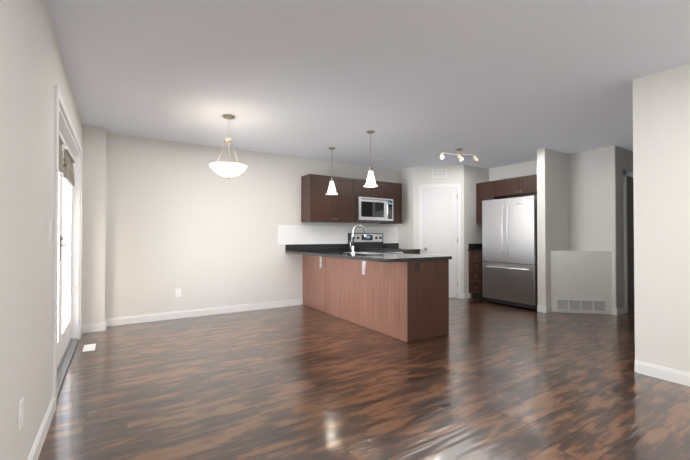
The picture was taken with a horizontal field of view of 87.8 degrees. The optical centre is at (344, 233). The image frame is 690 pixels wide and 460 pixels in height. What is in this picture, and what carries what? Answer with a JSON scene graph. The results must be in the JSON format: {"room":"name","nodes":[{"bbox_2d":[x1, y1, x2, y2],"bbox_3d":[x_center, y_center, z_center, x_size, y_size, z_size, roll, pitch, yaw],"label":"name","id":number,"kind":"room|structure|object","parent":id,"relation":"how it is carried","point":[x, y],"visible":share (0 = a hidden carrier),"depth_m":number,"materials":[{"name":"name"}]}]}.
{"room":"kitchen","nodes":[
{"label":"kitchen","id":0,"kind":"room"},
{"bbox_2d":[0,0,689,459],"bbox_3d":[2.304,-0.058,3.611,8.690,2.440,7.450,0,-1,-32],"label":"wall","id":1,"kind":"structure","parent":0,"point":[162,220],"depth_m":4.54,"materials":[{"name":"white paint"}]},
{"bbox_2d":[19,397,23,430],"bbox_3d":[-1.385,0.773,1.537,0.008,0.115,0.072,0,-1,-32],"label":"outlet","id":2,"kind":"object","parent":1,"relation":"attached to","point":[21,412],"visible":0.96,"depth_m":1.52,"materials":[{"name":"white plastic"}]},
{"bbox_2d":[27,397,54,459],"bbox_3d":[-0.595,1.078,0.296,0.014,0.098,4.745,0,-1,-32],"label":"baseboard","id":3,"kind":"structure","parent":1,"relation":"attached to","point":[34,454],"depth_m":1.95,"materials":[{"name":"white wood"}]},
{"bbox_2d":[48,221,50,240],"bbox_3d":[-1.762,-0.011,2.140,0.008,0.115,0.072,0,-1,-32],"label":"switch plate","id":4,"kind":"object","parent":1,"relation":"attached to","point":[49,231],"visible":0.98,"depth_m":2.13,"materials":[{"name":"white plastic"}]},
{"bbox_2d":[52,85,82,410],"bbox_3d":[-2.395,0.104,3.141,0.016,2.105,1.970,0,-1,-32],"label":"door frame","id":5,"kind":"structure","parent":1,"relation":"attached to","point":[59,100],"depth_m":2.32,"materials":[{"name":"white wood"}]},
{"bbox_2d":[57,106,79,396],"bbox_3d":[-2.452,0.137,3.105,0.119,2.038,1.838,0,-1,-32],"label":"patio door","id":6,"kind":"structure","parent":1,"relation":"in","point":[68,330],"depth_m":3.64,"materials":[{"name":"white"}]},
{"bbox_2d":[175,288,180,296],"bbox_3d":[-2.298,0.823,4.943,0.072,0.115,0.008,0,-1,-32],"label":"outlet","id":7,"kind":"object","parent":1,"relation":"attached to","point":[177,292],"visible":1,"depth_m":4.94,"materials":[{"name":"white plastic"}]},
{"bbox_2d":[104,299,302,327],"bbox_3d":[-1.850,1.130,5.222,2.730,0.098,0.014,0,-1,-32],"label":"baseboard","id":8,"kind":"structure","parent":1,"relation":"attached to","point":[247,307],"depth_m":5.06,"materials":[{"name":"white wood"}]},
{"bbox_2d":[301,174,356,221],"bbox_3d":[-0.268,-0.560,6.062,0.892,0.754,0.316,0,-1,-32],"label":"upper cabinet","id":9,"kind":"object","parent":1,"relation":"attached to","point":[318,204],"depth_m":5.89,"materials":[{"name":"brown wood"}]},
{"bbox_2d":[357,179,392,198],"bbox_3d":[0.432,-0.777,6.509,0.766,0.310,0.316,0,-1,-32],"label":"upper cabinet","id":10,"kind":"object","parent":1,"relation":"attached to","point":[384,190],"depth_m":6.41,"materials":[{"name":"brown wood"}]},
{"bbox_2d":[356,197,392,222],"bbox_3d":[0.469,-0.405,6.446,0.754,0.423,0.450,0,-1,-32],"label":"microwave","id":11,"kind":"object","parent":10,"relation":"attached to","point":[373,210],"visible":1,"depth_m":6.28,"materials":[{"name":"grey metal"}]},
{"bbox_2d":[381,183,401,223],"bbox_3d":[0.870,-0.552,6.785,0.272,0.754,0.316,0,-1,-32],"label":"upper cabinet","id":12,"kind":"object","parent":1,"relation":"attached to","point":[397,187],"depth_m":6.67,"materials":[{"name":"brown wood"}]},
{"bbox_2d":[418,183,460,298],"bbox_3d":[1.741,0.145,6.607,0.756,2.097,0.018,0,-1,13],"label":"door frame","id":13,"kind":"structure","parent":1,"relation":"attached to","point":[457,185],"depth_m":6.54,"materials":[{"name":"white wood"}]},
{"bbox_2d":[432,169,446,177],"bbox_3d":[1.748,-1.101,6.624,0.260,0.160,0.007,0,-1,13],"label":"air vent","id":14,"kind":"object","parent":1,"relation":"in","point":[439,173],"visible":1,"depth_m":6.62,"materials":[{"name":"white metal"}]},
{"bbox_2d":[422,187,457,297],"bbox_3d":[1.736,0.172,6.598,0.469,2.019,0.459,0,-1,-32],"label":"pantry door","id":15,"kind":"structure","parent":1,"relation":"in","point":[439,222],"depth_m":6.60,"materials":[{"name":"white wood"}]},
{"bbox_2d":[476,174,536,223],"bbox_3d":[2.958,-0.558,6.244,0.420,0.755,1.327,0,-1,-32],"label":"upper cabinet","id":16,"kind":"object","parent":1,"relation":"attached to","point":[522,186],"visible":0.69,"depth_m":6.26,"materials":[{"name":"brown wood"}]},
{"bbox_2d":[613,307,624,314],"bbox_3d":[3.998,1.130,5.217,0.274,0.098,0.034,0,-1,-32],"label":"baseboard","id":17,"kind":"structure","parent":1,"relation":"attached to","point":[616,311],"depth_m":5.17,"materials":[{"name":"white wood"}]},
{"bbox_2d":[623,170,632,312],"bbox_3d":[4.542,0.130,5.559,1.000,2.105,0.018,0,-1,-32],"label":"door frame","id":18,"kind":"structure","parent":1,"relation":"attached to","point":[627,173],"depth_m":5.30,"materials":[{"name":"white"}]},
{"bbox_2d":[627,176,634,311],"bbox_3d":[4.540,0.162,5.561,0.850,2.020,0.008,0,-1,-32],"label":"hall door","id":19,"kind":"structure","parent":1,"relation":"in","point":[630,241],"depth_m":5.40,"materials":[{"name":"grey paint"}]},
{"bbox_2d":[634,360,689,386],"bbox_3d":[3.221,1.093,1.705,0.014,0.098,3.030,0,-1,-32],"label":"baseboard","id":20,"kind":"structure","parent":1,"relation":"attached to","point":[666,374],"depth_m":2.83,"materials":[{"name":"white wood"}]},
{"bbox_2d":[38,298,689,459],"bbox_3d":[2.262,1.212,3.571,8.950,0.100,7.610,0,-1,-32],"label":"floor","id":21,"kind":"structure","parent":0,"point":[484,380],"depth_m":2.59,"materials":[{"name":"laminate"}]},
{"bbox_2d":[82,344,95,351],"bbox_3d":[-2.586,1.158,3.631,0.100,0.008,0.250,0,-1,-32],"label":"floor vent","id":22,"kind":"object","parent":21,"relation":"in","point":[89,347],"visible":1,"depth_m":3.62,"materials":[{"name":"white metal"}]},
{"bbox_2d":[282,225,451,342],"bbox_3d":[0.135,0.519,4.967,0.990,1.314,2.575,0,-1,-32],"label":"kitchen island","id":23,"kind":"object","parent":21,"relation":"on","point":[404,296],"depth_m":4.38,"materials":[{"name":"brown wood"}]},
{"bbox_2d":[350,225,365,253],"bbox_3d":[0.176,0.082,4.859,0.248,0.385,0.100,0,-1,-32],"label":"faucet","id":24,"kind":"object","parent":23,"relation":"on","point":[353,251],"visible":1,"depth_m":4.79,"materials":[{"name":"silver metal"}]},
{"bbox_2d":[348,233,402,252],"bbox_3d":[0.551,0.590,6.335,0.750,1.178,0.683,0,-1,-32],"label":"range","id":25,"kind":"object","parent":21,"relation":"on","point":[371,242],"visible":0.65,"depth_m":6.49,"materials":[{"name":"grey metal"}]},
{"bbox_2d":[468,243,484,299],"bbox_3d":[2.608,0.693,6.576,0.640,1.000,0.370,0,-1,-32],"label":"base cabinet","id":26,"kind":"object","parent":21,"relation":"on","point":[475,269],"visible":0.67,"depth_m":6.47,"materials":[{"name":"brown wood"}]},
{"bbox_2d":[482,194,537,309],"bbox_3d":[2.878,0.299,5.962,0.784,1.775,0.910,0,-1,-32],"label":"fridge","id":27,"kind":"object","parent":21,"relation":"on","point":[509,250],"visible":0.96,"depth_m":5.72,"materials":[{"name":"grey metal"}]},
{"bbox_2d":[550,250,611,313],"bbox_3d":[3.473,0.725,5.286,0.569,0.910,0.569,0,-1,-32],"label":"half wall","id":28,"kind":"structure","parent":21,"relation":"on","point":[582,275],"depth_m":5.28,"materials":[{"name":"white paint"}]},
{"bbox_2d":[556,299,605,311],"bbox_3d":[3.469,1.065,5.278,0.660,0.170,0.009,0,-1,13],"label":"air vent grille","id":29,"kind":"object","parent":28,"relation":"attached to","point":[581,305],"visible":1,"depth_m":5.28,"materials":[{"name":"white metal"}]},
{"bbox_2d":[45,0,689,169],"bbox_3d":[2.262,-1.328,3.597,8.950,0.100,7.610,0,-1,-32],"label":"ceiling","id":30,"kind":"structure","parent":0,"point":[488,84],"depth_m":2.86,"materials":[{"name":"white paint"}]},
{"bbox_2d":[209,114,246,178],"bbox_3d":[-1.270,-0.932,3.914,0.394,0.686,0.394,0,-1,-32],"label":"dining pendant light","id":31,"kind":"object","parent":30,"relation":"hanging from","point":[229,169],"visible":1,"depth_m":3.82,"materials":[{"name":"white glass"}]},
{"bbox_2d":[327,147,336,194],"bbox_3d":[-0.194,-0.918,5.314,0.178,0.684,0.178,0,-1,-32],"label":"pendant light","id":32,"kind":"object","parent":30,"relation":"hanging from","point":[331,190],"visible":1,"depth_m":5.28,"materials":[{"name":"white glass"}]},
{"bbox_2d":[364,130,376,186],"bbox_3d":[0.322,-0.927,4.483,0.178,0.684,0.178,0,-1,-32],"label":"pendant light","id":33,"kind":"object","parent":30,"relation":"hanging from","point":[370,181],"visible":1,"depth_m":4.46,"materials":[{"name":"white glass"}]},
{"bbox_2d":[440,148,478,162],"bbox_3d":[1.713,-1.166,5.383,0.703,0.186,0.202,0,-1,-32],"label":"track light","id":34,"kind":"object","parent":30,"relation":"attached to","point":[460,158],"visible":1,"depth_m":5.38,"materials":[{"name":"silver metal"}]}
]}

